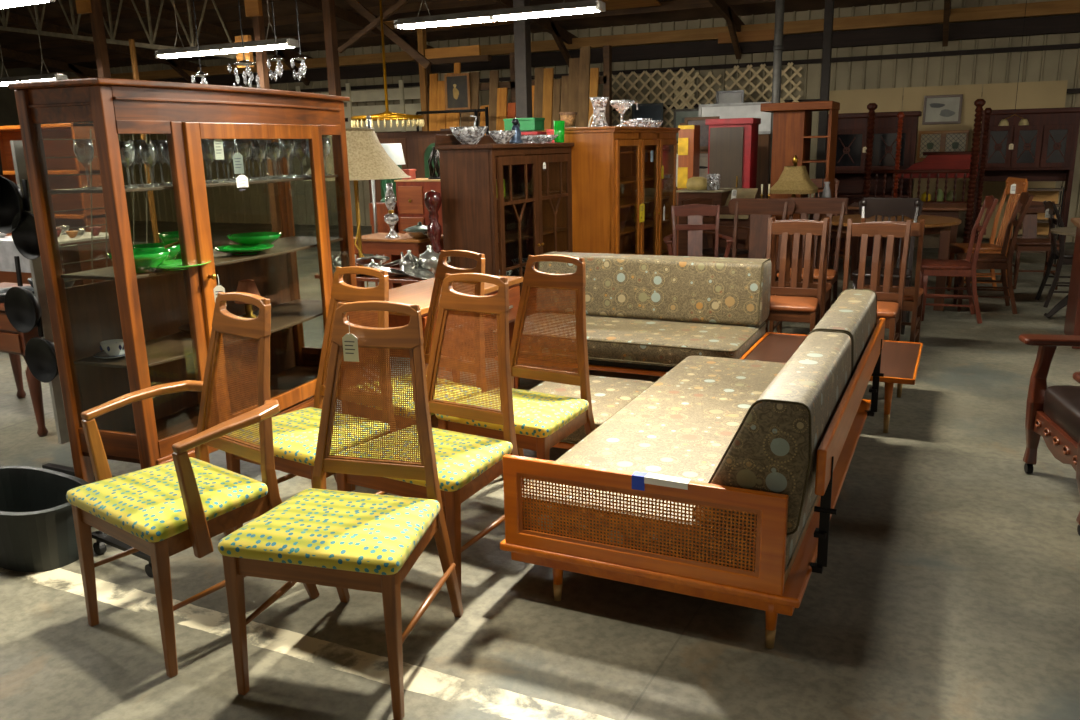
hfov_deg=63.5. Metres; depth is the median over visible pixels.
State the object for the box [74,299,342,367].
shelf
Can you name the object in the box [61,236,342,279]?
shelf
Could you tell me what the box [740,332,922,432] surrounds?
table
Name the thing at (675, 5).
trim
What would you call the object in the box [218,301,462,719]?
dining chair
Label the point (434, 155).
figurine
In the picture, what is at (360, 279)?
display table
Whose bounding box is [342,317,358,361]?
price tag
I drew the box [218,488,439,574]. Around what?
seat cushion
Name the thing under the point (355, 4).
trim
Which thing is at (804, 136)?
shelf
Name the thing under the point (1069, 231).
pedestal table
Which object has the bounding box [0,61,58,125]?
wall
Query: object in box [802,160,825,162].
shelf
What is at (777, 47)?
trim
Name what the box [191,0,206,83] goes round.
glass pendant
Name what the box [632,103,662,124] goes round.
framed picture
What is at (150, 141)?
goblet
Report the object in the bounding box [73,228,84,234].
dish
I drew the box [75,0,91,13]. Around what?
trim
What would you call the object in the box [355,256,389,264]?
tray
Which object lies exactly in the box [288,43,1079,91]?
trim
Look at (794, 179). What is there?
table lamp
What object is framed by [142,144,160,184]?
goblet
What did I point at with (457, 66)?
plank
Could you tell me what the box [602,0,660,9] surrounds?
trim
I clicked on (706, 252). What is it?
chair
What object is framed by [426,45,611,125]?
trim
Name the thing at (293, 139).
goblet
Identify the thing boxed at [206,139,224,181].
goblet
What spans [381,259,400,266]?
tray
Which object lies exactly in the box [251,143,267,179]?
goblet
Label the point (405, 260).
teapot
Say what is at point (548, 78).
plank
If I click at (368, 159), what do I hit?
floor lamp
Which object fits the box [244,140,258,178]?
goblet
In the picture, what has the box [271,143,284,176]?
goblet
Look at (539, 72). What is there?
plank
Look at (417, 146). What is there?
armoire
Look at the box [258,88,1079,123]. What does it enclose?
trim
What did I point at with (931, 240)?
sideboard
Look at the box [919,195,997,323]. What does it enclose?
chair
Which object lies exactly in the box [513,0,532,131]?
support column
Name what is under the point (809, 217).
table
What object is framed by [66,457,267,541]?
seat cushion
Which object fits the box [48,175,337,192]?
shelf
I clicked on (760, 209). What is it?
chair
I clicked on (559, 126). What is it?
tumbler
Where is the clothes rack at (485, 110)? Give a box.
[416,107,488,134]
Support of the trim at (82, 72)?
attached to the wall at (226, 204)
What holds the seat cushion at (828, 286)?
on the chair at (826, 287)
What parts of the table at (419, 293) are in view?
drawer, leg, drawer, leg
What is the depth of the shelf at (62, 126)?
7.46 m
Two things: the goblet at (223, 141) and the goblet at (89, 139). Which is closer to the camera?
the goblet at (89, 139)
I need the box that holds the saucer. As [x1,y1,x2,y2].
[93,349,124,358]
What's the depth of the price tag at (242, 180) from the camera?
3.61 m
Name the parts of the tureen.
lid, dish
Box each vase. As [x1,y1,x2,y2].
[589,97,608,126]
[822,182,830,197]
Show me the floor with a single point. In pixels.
(948, 588)
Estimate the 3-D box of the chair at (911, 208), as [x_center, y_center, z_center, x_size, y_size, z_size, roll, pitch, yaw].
[2.729,-0.755,6.929,0.489,1.018,0.511,5,15,25]
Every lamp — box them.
[234,279,259,317]
[299,128,410,364]
[381,143,404,202]
[384,183,399,237]
[770,155,817,197]
[998,0,1028,125]
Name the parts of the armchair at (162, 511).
leg, arm post, armrest, leg, seat rail, arm post, leg, armrest, rail, cane panel, crest rail, leg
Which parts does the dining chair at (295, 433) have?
leg, seat rail, leg, leg, rail, crest rail, cane panel, leg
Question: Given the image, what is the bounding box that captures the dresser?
[394,178,442,285]
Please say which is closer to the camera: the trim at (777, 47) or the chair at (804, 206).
the chair at (804, 206)
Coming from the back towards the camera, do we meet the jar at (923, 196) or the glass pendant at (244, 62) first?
the jar at (923, 196)
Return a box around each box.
[401,169,415,179]
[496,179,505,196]
[503,118,544,130]
[521,132,545,134]
[546,129,554,142]
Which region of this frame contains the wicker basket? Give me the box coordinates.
[559,112,576,127]
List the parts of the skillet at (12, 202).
handle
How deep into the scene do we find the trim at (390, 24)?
14.16 m
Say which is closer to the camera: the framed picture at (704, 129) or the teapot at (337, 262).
the teapot at (337, 262)
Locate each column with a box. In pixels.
[765,0,784,258]
[815,0,833,265]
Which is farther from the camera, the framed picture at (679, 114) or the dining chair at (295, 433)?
the framed picture at (679, 114)
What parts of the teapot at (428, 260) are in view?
spout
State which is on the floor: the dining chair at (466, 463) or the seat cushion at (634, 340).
the dining chair at (466, 463)
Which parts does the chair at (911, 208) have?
leg, seat, seat rail, crest rail, leg, leg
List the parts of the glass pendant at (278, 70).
chain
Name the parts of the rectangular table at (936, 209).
leg, leg, leg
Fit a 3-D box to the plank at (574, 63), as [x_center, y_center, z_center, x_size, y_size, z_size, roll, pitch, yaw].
[0.453,-2.893,12.389,0.166,2.659,0.339,5,15,25]
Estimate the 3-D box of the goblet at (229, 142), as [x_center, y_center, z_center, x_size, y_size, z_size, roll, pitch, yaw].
[-1.398,-0.923,4.043,0.064,0.168,0.062,5,15,25]
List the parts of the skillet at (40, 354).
handle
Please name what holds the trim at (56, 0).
attached to the wall at (8, 107)
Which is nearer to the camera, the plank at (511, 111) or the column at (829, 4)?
the column at (829, 4)
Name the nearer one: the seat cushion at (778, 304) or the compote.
the seat cushion at (778, 304)
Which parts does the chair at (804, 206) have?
leg, seat, seat rail, crest rail, leg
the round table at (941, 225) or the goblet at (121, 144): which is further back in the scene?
the round table at (941, 225)
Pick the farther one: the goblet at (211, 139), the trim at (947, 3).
the trim at (947, 3)
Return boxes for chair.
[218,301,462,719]
[225,266,396,530]
[335,273,524,611]
[344,250,502,490]
[435,254,595,459]
[681,198,749,257]
[728,198,795,280]
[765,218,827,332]
[769,216,831,332]
[776,198,847,330]
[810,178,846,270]
[843,219,911,340]
[852,198,923,334]
[861,218,924,342]
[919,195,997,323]
[948,177,1027,295]
[953,192,1033,313]
[1000,201,1064,289]
[1035,201,1073,307]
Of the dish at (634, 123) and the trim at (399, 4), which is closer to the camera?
the dish at (634, 123)
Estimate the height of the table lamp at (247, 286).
0.190 m
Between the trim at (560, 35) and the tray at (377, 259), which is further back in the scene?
the trim at (560, 35)
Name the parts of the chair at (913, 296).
leg, rail, crest rail, seat rail, leg, leg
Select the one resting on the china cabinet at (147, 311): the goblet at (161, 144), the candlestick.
the goblet at (161, 144)
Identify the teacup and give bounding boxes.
[100,339,123,355]
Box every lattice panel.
[612,68,694,144]
[672,71,721,126]
[724,62,801,102]
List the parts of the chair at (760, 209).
leg, crest rail, leg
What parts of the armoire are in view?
arched pane, door, door, arched pane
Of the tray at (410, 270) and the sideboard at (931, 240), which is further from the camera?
the sideboard at (931, 240)
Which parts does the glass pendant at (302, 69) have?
chain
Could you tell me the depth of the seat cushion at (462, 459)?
2.95 m
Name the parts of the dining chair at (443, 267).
leg, seat rail, leg, rail, cane panel, crest rail, leg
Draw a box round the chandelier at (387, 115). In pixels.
[351,0,423,127]
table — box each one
[0,232,108,273]
[0,282,52,436]
[314,266,451,370]
[347,275,522,416]
[353,233,443,265]
[528,375,654,448]
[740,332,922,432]
[766,214,813,267]
[821,214,960,310]
[848,202,966,284]
[1044,227,1076,317]
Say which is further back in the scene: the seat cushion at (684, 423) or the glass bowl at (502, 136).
the glass bowl at (502, 136)
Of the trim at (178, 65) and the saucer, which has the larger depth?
the trim at (178, 65)
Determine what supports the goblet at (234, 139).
on the china cabinet at (147, 311)
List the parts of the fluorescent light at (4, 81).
hanging chain, hanging chain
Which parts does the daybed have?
leg, tape strip, panel, rail, leg, rail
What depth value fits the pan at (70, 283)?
4.77 m
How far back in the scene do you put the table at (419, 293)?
4.66 m
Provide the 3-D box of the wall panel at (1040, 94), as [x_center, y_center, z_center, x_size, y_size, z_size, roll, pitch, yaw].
[5.763,-2.870,12.704,3.082,2.140,0.030,5,15,25]
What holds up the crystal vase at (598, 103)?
on the display cabinet at (614, 173)
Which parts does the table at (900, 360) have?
leg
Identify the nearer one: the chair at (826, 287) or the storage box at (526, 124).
the chair at (826, 287)
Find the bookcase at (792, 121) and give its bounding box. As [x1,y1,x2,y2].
[760,101,839,268]
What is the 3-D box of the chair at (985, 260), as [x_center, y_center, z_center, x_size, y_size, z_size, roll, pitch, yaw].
[3.912,-0.943,7.592,0.511,1.018,0.436,4,15,19]
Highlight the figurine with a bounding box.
[509,118,522,143]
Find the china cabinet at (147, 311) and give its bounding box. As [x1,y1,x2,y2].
[8,77,363,526]
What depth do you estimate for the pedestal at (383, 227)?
8.09 m
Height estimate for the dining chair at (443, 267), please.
1.039 m
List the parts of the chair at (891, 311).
leg, crest rail, rail, seat rail, leg, leg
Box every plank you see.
[429,74,437,130]
[437,81,445,130]
[446,73,453,128]
[453,63,460,126]
[461,112,468,126]
[468,72,479,126]
[480,105,488,134]
[489,70,498,130]
[496,88,507,130]
[507,103,515,118]
[532,86,533,117]
[533,67,544,131]
[542,68,553,134]
[552,79,560,128]
[560,76,568,120]
[568,58,579,126]
[578,46,590,126]
[588,68,598,126]
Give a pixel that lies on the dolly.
(99, 547)
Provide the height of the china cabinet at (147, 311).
1.742 m
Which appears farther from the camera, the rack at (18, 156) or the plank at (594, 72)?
the plank at (594, 72)
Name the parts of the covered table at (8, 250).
leg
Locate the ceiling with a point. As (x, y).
(53, 10)
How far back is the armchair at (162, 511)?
2.74 m
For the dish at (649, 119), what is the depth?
7.91 m
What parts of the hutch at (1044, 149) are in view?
leg, panel, pane, door, panel, door, pane, cornice, door, pane, leg, leg, panel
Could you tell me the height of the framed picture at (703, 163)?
0.360 m
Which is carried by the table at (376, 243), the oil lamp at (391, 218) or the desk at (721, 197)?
the oil lamp at (391, 218)
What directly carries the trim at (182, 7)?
attached to the wall at (8, 107)
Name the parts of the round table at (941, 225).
leg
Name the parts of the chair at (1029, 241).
leg, crest rail, rail, seat rail, seat, leg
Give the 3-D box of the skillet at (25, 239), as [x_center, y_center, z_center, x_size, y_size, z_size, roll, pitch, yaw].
[-2.149,-0.590,3.677,0.202,0.332,0.041,5,15,25]
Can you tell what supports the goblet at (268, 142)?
on the china cabinet at (147, 311)
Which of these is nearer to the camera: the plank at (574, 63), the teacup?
the teacup
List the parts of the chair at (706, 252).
crest rail, rail, armrest, leg, arm post, seat rail, seat, armrest, arm post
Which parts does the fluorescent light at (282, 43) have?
hanging chain, hanging chain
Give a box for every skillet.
[0,154,25,233]
[4,256,41,332]
[11,180,39,259]
[25,317,58,382]
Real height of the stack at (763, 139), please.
1.900 m
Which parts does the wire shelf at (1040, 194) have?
shelf, shelf, shelf, shelf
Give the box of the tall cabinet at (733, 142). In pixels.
[705,118,760,197]
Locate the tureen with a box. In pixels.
[403,221,428,238]
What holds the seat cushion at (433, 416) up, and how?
on the dining chair at (443, 267)
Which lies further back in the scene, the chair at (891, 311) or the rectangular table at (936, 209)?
the rectangular table at (936, 209)
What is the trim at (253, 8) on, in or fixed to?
attached to the trim at (258, 21)
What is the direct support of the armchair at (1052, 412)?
on the floor
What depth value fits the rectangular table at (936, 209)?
8.96 m
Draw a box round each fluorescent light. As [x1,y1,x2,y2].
[0,0,55,8]
[0,4,68,85]
[154,0,298,58]
[394,0,604,29]
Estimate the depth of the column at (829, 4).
10.07 m
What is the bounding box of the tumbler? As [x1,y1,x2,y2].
[553,121,564,142]
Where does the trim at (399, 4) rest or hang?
attached to the trim at (328, 6)
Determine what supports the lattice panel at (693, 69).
attached to the wall at (226, 204)
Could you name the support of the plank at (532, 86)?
on the floor
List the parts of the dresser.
drawer, drawer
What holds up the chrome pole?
on the floor
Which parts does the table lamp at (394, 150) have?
lamp shade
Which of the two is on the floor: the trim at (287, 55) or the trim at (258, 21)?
the trim at (258, 21)
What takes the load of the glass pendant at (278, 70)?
hanging from the ceiling
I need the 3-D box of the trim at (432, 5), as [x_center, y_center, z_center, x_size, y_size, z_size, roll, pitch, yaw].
[-0.058,-5.262,12.587,27.000,0.135,0.060,5,15,25]
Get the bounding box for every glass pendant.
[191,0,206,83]
[228,0,260,87]
[267,0,282,80]
[291,0,306,80]
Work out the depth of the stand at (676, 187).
9.96 m
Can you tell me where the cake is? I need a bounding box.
[686,177,706,189]
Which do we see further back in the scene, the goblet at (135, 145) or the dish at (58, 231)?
the dish at (58, 231)
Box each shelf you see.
[0,123,93,130]
[3,170,99,174]
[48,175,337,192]
[54,212,105,218]
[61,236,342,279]
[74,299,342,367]
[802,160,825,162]
[804,136,827,137]
[1012,186,1064,263]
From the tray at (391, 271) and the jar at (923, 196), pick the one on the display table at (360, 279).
the tray at (391, 271)
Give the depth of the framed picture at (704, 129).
9.93 m
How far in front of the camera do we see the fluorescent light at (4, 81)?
10.57 m
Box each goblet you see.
[73,139,98,188]
[121,144,128,187]
[121,145,141,185]
[122,141,138,188]
[128,140,150,186]
[139,144,159,186]
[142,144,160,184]
[149,140,168,185]
[161,144,171,185]
[203,139,216,180]
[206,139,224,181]
[214,142,231,179]
[222,142,233,181]
[223,141,238,180]
[229,142,243,178]
[234,139,252,180]
[238,139,256,179]
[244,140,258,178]
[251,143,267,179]
[255,143,269,178]
[258,140,273,177]
[266,142,281,178]
[268,142,283,177]
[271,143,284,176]
[279,139,295,177]
[281,141,294,176]
[292,139,308,176]
[294,143,308,175]
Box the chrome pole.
[366,115,378,283]
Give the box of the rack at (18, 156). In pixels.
[10,129,147,481]
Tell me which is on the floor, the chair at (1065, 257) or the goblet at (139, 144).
the chair at (1065, 257)
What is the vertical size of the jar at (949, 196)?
0.150 m
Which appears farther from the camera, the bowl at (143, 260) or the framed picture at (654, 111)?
the framed picture at (654, 111)
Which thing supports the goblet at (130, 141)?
on the china cabinet at (147, 311)
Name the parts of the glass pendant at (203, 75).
chain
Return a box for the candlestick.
[767,184,770,198]
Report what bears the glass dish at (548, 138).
on the display cabinet at (534, 217)
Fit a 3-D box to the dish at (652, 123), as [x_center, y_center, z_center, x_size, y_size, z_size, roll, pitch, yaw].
[1.029,-2.184,8.106,0.170,0.055,0.167,5,15,25]
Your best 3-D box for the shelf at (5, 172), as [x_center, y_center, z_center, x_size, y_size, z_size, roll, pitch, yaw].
[-4.508,-1.696,7.885,1.500,0.030,0.360,5,15,25]
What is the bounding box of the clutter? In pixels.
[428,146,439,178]
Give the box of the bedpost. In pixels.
[424,190,442,354]
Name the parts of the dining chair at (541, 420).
leg, seat rail, leg, leg, rail, cane panel, crest rail, leg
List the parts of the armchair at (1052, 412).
leg, armrest, rail, armrest, leg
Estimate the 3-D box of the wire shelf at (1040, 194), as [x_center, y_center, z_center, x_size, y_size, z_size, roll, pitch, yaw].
[5.783,-1.560,10.176,0.454,0.900,0.268,5,15,25]
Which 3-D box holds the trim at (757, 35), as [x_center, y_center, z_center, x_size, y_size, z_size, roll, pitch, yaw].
[3.179,-4.911,13.255,0.950,0.150,0.060,5,15,25]
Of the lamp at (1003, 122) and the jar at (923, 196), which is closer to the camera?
the lamp at (1003, 122)
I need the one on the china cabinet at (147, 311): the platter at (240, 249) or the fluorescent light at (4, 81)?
the platter at (240, 249)
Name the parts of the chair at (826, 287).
leg, leg, rail, crest rail, seat rail, leg, leg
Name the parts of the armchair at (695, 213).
armrest, arm post, leg, crest rail, rail, leg, armrest, arm post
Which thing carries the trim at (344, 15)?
attached to the wall at (226, 204)
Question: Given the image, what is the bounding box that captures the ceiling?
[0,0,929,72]
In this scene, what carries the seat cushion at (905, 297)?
on the chair at (913, 296)
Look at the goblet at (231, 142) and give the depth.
3.68 m
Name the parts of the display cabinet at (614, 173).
panel, panel, door, frame, shelf, shelf, shelf, shelf, shelf, door, panel, door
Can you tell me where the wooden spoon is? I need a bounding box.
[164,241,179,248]
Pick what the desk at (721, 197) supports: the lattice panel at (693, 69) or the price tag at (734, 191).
the price tag at (734, 191)
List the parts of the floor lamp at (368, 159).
lamp shade, shade trim, cord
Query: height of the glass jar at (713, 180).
0.160 m
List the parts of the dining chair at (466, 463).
leg, seat rail, leg, leg, rail, cane panel, crest rail, leg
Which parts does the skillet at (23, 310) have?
handle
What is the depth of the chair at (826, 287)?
6.11 m
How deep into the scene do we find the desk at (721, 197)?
9.01 m
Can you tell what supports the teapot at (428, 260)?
on the display table at (360, 279)
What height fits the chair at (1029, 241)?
0.838 m
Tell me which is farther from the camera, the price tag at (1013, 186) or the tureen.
the price tag at (1013, 186)
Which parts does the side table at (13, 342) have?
drawer, drawer, leg, leg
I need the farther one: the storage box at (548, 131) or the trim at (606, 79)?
the trim at (606, 79)
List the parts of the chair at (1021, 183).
leg, seat rail, seat, leg, leg, crest rail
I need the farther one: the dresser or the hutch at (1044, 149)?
the hutch at (1044, 149)
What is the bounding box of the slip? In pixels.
[644,473,689,489]
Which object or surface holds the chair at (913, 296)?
on the floor
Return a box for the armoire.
[369,130,452,202]
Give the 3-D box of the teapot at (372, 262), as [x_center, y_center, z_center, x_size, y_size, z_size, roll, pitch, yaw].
[-1.087,-0.607,5.697,0.124,0.102,0.093,-4,14,-12]
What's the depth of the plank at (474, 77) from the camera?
12.93 m
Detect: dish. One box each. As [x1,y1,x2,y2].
[56,228,61,236]
[57,225,68,234]
[65,231,77,237]
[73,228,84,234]
[89,226,100,235]
[521,136,544,142]
[523,135,557,142]
[623,120,639,126]
[630,119,647,126]
[634,118,651,126]
[648,121,659,126]
[652,120,663,126]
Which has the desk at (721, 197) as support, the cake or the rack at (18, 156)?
the cake
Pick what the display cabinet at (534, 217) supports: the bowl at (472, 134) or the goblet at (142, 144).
the bowl at (472, 134)
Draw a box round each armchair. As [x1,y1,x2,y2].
[66,292,319,677]
[663,204,732,257]
[1019,334,1079,535]
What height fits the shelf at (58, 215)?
0.030 m
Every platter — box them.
[150,259,210,270]
[213,244,273,254]
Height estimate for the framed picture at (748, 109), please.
0.380 m
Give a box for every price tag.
[214,139,223,159]
[214,274,224,300]
[233,150,243,173]
[236,175,247,189]
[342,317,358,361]
[640,203,644,221]
[731,189,736,198]
[1010,184,1015,193]
[1045,209,1049,217]
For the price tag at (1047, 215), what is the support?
on the chair at (1065, 257)
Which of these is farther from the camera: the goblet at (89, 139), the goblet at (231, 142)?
the goblet at (231, 142)
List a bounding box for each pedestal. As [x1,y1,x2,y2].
[369,201,401,288]
[816,214,825,268]
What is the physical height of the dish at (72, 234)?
0.050 m
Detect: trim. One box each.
[0,0,236,58]
[0,0,292,33]
[0,10,206,83]
[0,47,111,77]
[1,0,533,51]
[4,0,67,8]
[4,0,792,68]
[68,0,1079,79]
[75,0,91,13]
[90,0,132,244]
[103,0,311,85]
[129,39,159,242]
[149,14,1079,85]
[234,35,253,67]
[244,0,262,16]
[252,0,282,237]
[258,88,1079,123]
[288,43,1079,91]
[289,80,460,164]
[293,0,432,73]
[322,0,340,95]
[337,0,408,52]
[344,0,430,68]
[383,20,396,28]
[417,28,428,130]
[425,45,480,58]
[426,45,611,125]
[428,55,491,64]
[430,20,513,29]
[494,0,577,66]
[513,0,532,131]
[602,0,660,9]
[708,0,744,58]
[718,29,774,43]
[773,45,782,50]
[942,0,950,46]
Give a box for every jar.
[707,174,720,189]
[921,192,930,200]
[933,189,943,200]
[946,190,955,200]
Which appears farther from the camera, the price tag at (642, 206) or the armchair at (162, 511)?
the price tag at (642, 206)
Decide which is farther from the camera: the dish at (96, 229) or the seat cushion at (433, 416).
the dish at (96, 229)
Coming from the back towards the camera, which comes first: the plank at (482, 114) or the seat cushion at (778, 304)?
the plank at (482, 114)
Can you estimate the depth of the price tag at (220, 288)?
3.50 m
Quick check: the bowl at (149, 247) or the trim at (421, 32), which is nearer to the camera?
the bowl at (149, 247)
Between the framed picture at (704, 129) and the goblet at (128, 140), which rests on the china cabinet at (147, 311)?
the goblet at (128, 140)
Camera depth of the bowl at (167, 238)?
3.64 m
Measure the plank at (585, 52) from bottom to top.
2.801 m
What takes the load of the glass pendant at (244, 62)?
hanging from the ceiling
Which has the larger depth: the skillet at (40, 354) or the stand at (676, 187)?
the stand at (676, 187)
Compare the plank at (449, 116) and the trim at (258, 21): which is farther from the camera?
the plank at (449, 116)
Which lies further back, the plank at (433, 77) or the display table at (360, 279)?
the plank at (433, 77)
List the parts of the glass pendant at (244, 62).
chain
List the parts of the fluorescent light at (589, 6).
hanging chain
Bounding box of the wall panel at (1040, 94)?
[829,80,1067,237]
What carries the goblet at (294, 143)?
on the china cabinet at (147, 311)
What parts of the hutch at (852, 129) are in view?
door, door, pane, panel, cornice, door, pane, door, panel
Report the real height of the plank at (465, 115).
2.538 m
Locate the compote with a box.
[610,100,637,125]
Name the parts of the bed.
footboard rail, headboard, headboard rail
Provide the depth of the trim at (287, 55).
14.55 m
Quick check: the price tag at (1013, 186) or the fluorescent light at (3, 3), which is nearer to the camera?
the fluorescent light at (3, 3)
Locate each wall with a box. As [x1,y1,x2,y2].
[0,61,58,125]
[52,0,1079,242]
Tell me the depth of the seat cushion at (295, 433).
3.18 m
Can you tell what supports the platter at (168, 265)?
on the china cabinet at (147, 311)
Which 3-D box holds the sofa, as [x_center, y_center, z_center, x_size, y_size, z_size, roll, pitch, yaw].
[0.586,-0.234,5.508,1.534,0.768,0.966,5,15,25]
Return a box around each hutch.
[825,111,921,255]
[972,107,1079,248]
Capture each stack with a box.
[677,125,699,255]
[756,134,769,198]
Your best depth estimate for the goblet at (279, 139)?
4.05 m
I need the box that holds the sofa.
[493,251,771,386]
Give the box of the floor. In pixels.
[0,221,1079,719]
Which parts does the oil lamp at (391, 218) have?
glass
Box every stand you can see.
[675,187,677,255]
[680,123,707,153]
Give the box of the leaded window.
[917,130,969,160]
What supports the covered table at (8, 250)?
on the floor
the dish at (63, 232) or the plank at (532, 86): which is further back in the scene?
the plank at (532, 86)
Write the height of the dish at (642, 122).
0.067 m
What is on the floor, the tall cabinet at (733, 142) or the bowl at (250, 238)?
the tall cabinet at (733, 142)
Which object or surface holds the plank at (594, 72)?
on the floor
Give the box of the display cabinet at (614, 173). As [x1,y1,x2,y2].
[564,126,679,255]
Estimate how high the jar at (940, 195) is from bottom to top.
0.170 m
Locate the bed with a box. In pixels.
[862,99,991,254]
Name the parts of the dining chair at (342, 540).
leg, leg, seat rail, rail, cane panel, crest rail, leg, leg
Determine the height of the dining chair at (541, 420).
1.039 m
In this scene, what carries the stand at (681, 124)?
on the floor
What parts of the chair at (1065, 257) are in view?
leg, crest rail, rail, leg, seat rail, seat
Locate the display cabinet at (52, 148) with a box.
[0,123,112,286]
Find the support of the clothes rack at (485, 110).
on the floor
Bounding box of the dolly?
[92,530,152,576]
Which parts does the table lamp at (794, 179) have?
lamp shade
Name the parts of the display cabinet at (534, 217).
panel, panel, shelf, door, frame, shelf, shelf, panel, door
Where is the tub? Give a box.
[0,466,89,571]
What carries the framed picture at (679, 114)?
on the easel
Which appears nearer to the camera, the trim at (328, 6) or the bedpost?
the bedpost
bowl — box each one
[107,249,171,272]
[132,243,180,260]
[158,231,180,258]
[227,232,281,244]
[450,126,486,143]
[488,130,515,143]
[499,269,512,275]
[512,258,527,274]
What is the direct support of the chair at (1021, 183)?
on the floor
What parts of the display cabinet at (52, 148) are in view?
panel, panel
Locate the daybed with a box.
[500,289,884,648]
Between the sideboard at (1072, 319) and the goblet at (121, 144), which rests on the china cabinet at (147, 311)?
the goblet at (121, 144)
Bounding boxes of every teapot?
[331,254,355,267]
[364,259,381,266]
[399,250,417,267]
[407,245,450,274]
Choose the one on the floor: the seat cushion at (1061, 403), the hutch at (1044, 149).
the hutch at (1044, 149)
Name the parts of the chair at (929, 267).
leg, leg, seat, seat rail, leg, rail, leg, crest rail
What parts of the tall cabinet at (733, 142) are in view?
door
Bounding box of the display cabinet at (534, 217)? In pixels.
[434,135,573,357]
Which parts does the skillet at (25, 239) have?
handle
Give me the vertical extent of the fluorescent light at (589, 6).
1.665 m
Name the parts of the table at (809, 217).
leg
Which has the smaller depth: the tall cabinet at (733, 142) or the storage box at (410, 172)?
the storage box at (410, 172)
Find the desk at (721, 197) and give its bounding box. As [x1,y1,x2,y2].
[676,188,757,257]
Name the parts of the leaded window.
pane, frame, frame, pane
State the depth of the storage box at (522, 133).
9.21 m
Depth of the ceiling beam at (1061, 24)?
13.53 m
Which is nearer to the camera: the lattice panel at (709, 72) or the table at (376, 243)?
the table at (376, 243)
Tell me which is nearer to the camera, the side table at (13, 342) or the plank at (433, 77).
the side table at (13, 342)
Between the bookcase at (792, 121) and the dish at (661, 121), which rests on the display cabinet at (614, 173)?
the dish at (661, 121)
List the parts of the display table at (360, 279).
leg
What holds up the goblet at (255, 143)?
on the china cabinet at (147, 311)
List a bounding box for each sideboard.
[909,200,966,247]
[1064,218,1079,348]
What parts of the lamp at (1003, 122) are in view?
lamp shade, chain, lamp shade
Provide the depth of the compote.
7.44 m
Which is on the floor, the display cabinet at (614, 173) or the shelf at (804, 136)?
the display cabinet at (614, 173)
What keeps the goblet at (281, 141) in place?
on the china cabinet at (147, 311)
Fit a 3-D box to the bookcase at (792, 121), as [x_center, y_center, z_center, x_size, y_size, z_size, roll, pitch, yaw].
[2.771,-1.806,9.430,0.720,1.860,0.600,5,15,25]
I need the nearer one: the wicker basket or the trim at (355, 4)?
the wicker basket
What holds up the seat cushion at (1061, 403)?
on the armchair at (1052, 412)
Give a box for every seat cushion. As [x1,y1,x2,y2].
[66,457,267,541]
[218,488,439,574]
[229,407,389,465]
[335,425,512,491]
[350,375,480,419]
[435,387,588,437]
[493,312,765,366]
[522,356,815,570]
[770,296,817,312]
[790,281,831,291]
[877,301,898,317]
[880,285,923,300]
[1043,385,1079,442]
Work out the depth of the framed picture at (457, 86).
12.95 m
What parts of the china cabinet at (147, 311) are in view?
corner post, rail, corner post, panel rail, panel rail, panel, knob, door, moulding, corner post, rail, panel rail, corner post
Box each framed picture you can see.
[444,73,470,109]
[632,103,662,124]
[673,109,698,142]
[676,153,707,186]
[684,116,719,149]
[699,101,771,133]
[716,90,743,103]
[922,94,962,124]
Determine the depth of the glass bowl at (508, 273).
6.57 m
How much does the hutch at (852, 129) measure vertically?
1.800 m
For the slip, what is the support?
attached to the daybed
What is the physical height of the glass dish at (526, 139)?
0.050 m
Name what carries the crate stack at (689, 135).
on the floor
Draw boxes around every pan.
[0,286,33,302]
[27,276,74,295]
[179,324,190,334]
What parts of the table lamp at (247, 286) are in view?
lamp shade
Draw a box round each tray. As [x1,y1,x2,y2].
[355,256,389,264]
[372,266,407,275]
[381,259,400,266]
[400,265,434,279]
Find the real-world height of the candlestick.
0.260 m
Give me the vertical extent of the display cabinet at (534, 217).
1.570 m
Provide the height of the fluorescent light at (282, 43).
1.745 m
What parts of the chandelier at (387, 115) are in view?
stem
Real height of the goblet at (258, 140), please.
0.177 m
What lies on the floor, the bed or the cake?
the bed
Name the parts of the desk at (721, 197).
slanted lid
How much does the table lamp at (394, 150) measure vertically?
0.530 m
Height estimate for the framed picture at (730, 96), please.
0.400 m
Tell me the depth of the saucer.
3.46 m
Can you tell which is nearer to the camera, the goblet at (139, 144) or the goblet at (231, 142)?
the goblet at (139, 144)
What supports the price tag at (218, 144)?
hanging from the china cabinet at (147, 311)
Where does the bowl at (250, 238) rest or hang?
on the china cabinet at (147, 311)
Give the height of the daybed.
0.772 m
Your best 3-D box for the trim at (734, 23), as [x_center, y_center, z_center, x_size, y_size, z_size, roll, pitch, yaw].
[1.218,-4.531,9.525,0.070,1.746,9.022,5,15,25]
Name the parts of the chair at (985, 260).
leg, leg, seat, seat rail, leg, rail, leg, crest rail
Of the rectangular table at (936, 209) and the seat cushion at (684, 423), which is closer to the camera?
the seat cushion at (684, 423)

